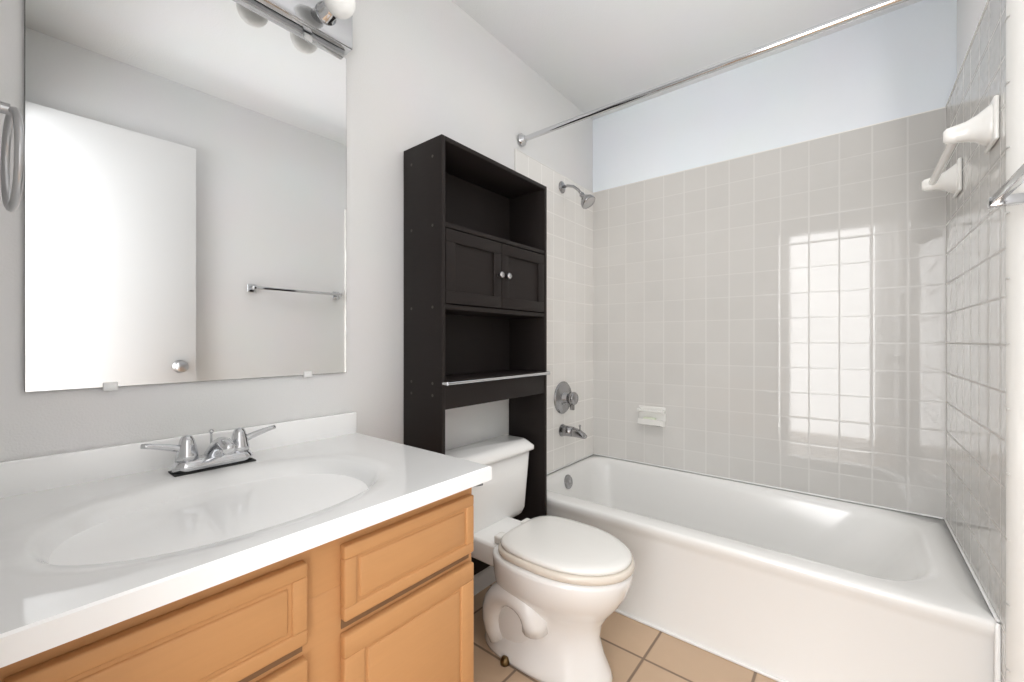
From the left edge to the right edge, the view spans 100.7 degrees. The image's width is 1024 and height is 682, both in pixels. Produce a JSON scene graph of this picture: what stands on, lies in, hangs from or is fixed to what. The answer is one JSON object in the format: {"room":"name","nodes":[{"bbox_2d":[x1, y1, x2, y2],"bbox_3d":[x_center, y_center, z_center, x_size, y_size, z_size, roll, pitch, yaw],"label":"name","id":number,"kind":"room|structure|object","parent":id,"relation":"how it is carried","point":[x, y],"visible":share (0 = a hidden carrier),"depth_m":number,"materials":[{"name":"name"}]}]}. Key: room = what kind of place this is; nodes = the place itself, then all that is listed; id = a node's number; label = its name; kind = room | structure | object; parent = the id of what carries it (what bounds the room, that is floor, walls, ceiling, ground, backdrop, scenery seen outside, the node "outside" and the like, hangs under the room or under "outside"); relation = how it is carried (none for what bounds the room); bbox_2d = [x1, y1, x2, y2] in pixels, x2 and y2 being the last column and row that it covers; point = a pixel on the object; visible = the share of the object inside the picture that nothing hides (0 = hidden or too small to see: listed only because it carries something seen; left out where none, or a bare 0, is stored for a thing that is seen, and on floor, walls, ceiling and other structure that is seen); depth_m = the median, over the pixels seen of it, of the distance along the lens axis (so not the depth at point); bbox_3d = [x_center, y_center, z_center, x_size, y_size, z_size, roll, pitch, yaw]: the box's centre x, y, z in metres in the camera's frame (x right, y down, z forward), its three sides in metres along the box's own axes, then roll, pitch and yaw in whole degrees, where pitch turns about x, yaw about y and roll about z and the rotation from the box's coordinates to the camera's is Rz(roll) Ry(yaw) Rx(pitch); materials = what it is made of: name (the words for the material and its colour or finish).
{"room":"bathroom","nodes":[
{"label":"bathroom","id":0,"kind":"room"},
{"bbox_2d":[0,0,593,594],"bbox_3d":[-0.280,-0.140,1.716,0.134,2.420,2.576,0,0,39],"label":"wall","id":1,"kind":"structure","parent":0,"point":[418,71],"depth_m":1.45,"materials":[{"name":"paint"}]},
{"bbox_2d":[25,0,345,391],"bbox_3d":[-0.725,-0.392,1.067,0.009,0.996,0.660,0,0,39],"label":"mirror","id":2,"kind":"object","parent":1,"relation":"attached to","point":[185,160],"visible":0.99,"depth_m":0.99,"materials":[{"name":"grey mirror"}]},
{"bbox_2d":[247,0,355,54],"bbox_3d":[-0.650,-0.952,1.040,0.162,0.120,0.610,0,0,39],"label":"sconce","id":3,"kind":"object","parent":1,"relation":"attached to","point":[330,22],"visible":1,"depth_m":1.20,"materials":[{"name":"silver metal"}]},
{"bbox_2d":[554,381,577,413],"bbox_3d":[0.309,0.308,2.284,0.084,0.176,0.176,0,0,39],"label":"shower valve","id":4,"kind":"object","parent":1,"relation":"attached to","point":[564,398],"visible":1,"depth_m":2.27,"materials":[{"name":"silver metal"}]},
{"bbox_2d":[559,424,586,438],"bbox_3d":[0.328,0.480,2.261,0.142,0.078,0.068,0,0,39],"label":"tub spout","id":5,"kind":"object","parent":1,"relation":"attached to","point":[564,430],"visible":1,"depth_m":2.25,"materials":[{"name":"silver metal"}]},
{"bbox_2d":[559,181,594,208],"bbox_3d":[0.347,-0.780,2.243,0.195,0.174,0.080,0,0,39],"label":"showerhead","id":6,"kind":"object","parent":1,"relation":"attached to","point":[587,200],"visible":1,"depth_m":2.21,"materials":[{"name":"silver metal"}]},
{"bbox_2d":[518,0,908,146],"bbox_3d":[0.636,-0.960,1.552,1.512,0.060,0.060,0,0,39],"label":"rail","id":7,"kind":"object","parent":1,"relation":"attached to","point":[881,5],"visible":1,"depth_m":1.45,"materials":[{"name":"silver metal"}]},
{"bbox_2d":[474,581,776,681],"bbox_3d":[-0.098,1.120,0.620,1.790,0.100,4.056,0,0,39],"label":"floor","id":8,"kind":"structure","parent":0,"point":[635,651],"depth_m":1.42,"materials":[{"name":"tile"}]},
{"bbox_2d":[0,412,491,681],"bbox_3d":[-0.506,0.637,0.875,0.586,0.866,0.738,0,0,39],"label":"vanity","id":9,"kind":"object","parent":8,"relation":"on","point":[315,549],"visible":1,"depth_m":0.74,"materials":[{"name":"brown"}]},
{"bbox_2d":[404,134,549,574],"bbox_3d":[-0.106,0.200,1.661,0.226,1.740,0.605,0,0,39],"label":"tall cabinet","id":10,"kind":"object","parent":8,"relation":"on","point":[475,226],"visible":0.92,"depth_m":1.60,"materials":[{"name":"black wood"}]},
{"bbox_2d":[445,435,634,681],"bbox_3d":[0.080,0.742,1.497,0.720,0.657,0.517,0,0,39],"label":"toilet","id":11,"kind":"object","parent":8,"relation":"on","point":[558,579],"visible":0.85,"depth_m":1.35,"materials":[{"name":"white ceramic"}]},
{"bbox_2d":[547,454,997,681],"bbox_3d":[0.842,0.880,1.814,1.517,0.380,0.774,0,0,39],"label":"bathtub","id":12,"kind":"object","parent":8,"relation":"on","point":[780,585],"visible":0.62,"depth_m":1.46,"materials":[{"name":"white ceramic"}]},
{"bbox_2d":[452,0,922,119],"bbox_3d":[-0.098,-1.400,0.620,1.790,0.100,4.056,0,0,39],"label":"ceiling","id":13,"kind":"structure","parent":0,"point":[596,54],"depth_m":1.86,"materials":[{"name":"paint"}]},
{"bbox_2d":[593,0,956,191],"bbox_3d":[1.135,-0.140,2.154,1.550,2.420,0.120,0,0,39],"label":"wall","id":14,"kind":"structure","parent":0,"point":[902,62],"depth_m":1.95,"materials":[{"name":"paint"}]},
{"bbox_2d":[593,107,945,518],"bbox_3d":[1.081,-0.108,2.111,1.520,1.592,0.014,0,0,39],"label":"tiled wall","id":15,"kind":"structure","parent":14,"relation":"attached to","point":[784,307],"depth_m":1.96,"materials":[{"name":"grey tile"}]},
{"bbox_2d":[637,405,665,426],"bbox_3d":[0.763,0.415,2.334,0.150,0.105,0.050,0,0,39],"label":"soap dish","id":16,"kind":"object","parent":15,"relation":"attached to","point":[648,415],"visible":1,"depth_m":2.33,"materials":[{"name":"white ceramic"}]},
{"bbox_2d":[957,0,1000,624],"bbox_3d":[1.016,-0.140,0.674,0.120,2.420,2.576,0,0,39],"label":"wall","id":17,"kind":"structure","parent":0,"point":[969,12],"depth_m":1.50,"materials":[{"name":"paint"}]},
{"bbox_2d":[944,0,1023,681],"bbox_3d":[1.413,0.083,1.294,0.040,1.974,0.858,0,0,39],"label":"wall tile","id":18,"kind":"structure","parent":17,"relation":"attached to","point":[984,518],"depth_m":1.12,"materials":[{"name":"grey tile"}]},
{"bbox_2d":[921,95,999,197],"bbox_3d":[1.330,-0.549,1.282,0.092,0.108,0.563,0,0,39],"label":"towel rail","id":19,"kind":"object","parent":18,"relation":"attached to","point":[983,129],"visible":1,"depth_m":1.11,"materials":[{"name":"white ceramic"}]},
{"bbox_2d":[987,164,1023,208],"bbox_3d":[0.933,-0.308,0.726,0.074,0.048,0.558,0,0,39],"label":"towel rail","id":20,"kind":"object","parent":17,"relation":"attached to","point":[1003,197],"visible":1,"depth_m":0.89,"materials":[{"name":"white metal"}]},
{"bbox_3d":[-0.867,-0.140,-0.337,1.790,2.420,1.600,0,0,39],"label":"wall","id":21,"kind":"structure","parent":0,"visible":0},
{"bbox_2d":[0,101,24,211],"bbox_3d":[-0.824,-0.306,0.679,0.167,0.190,0.041,0,0,35],"label":"towel ring","id":22,"kind":"object","parent":21,"relation":"attached to","point":[11,198],"visible":1,"depth_m":0.68,"materials":[{"name":"silver metal"}]}
]}

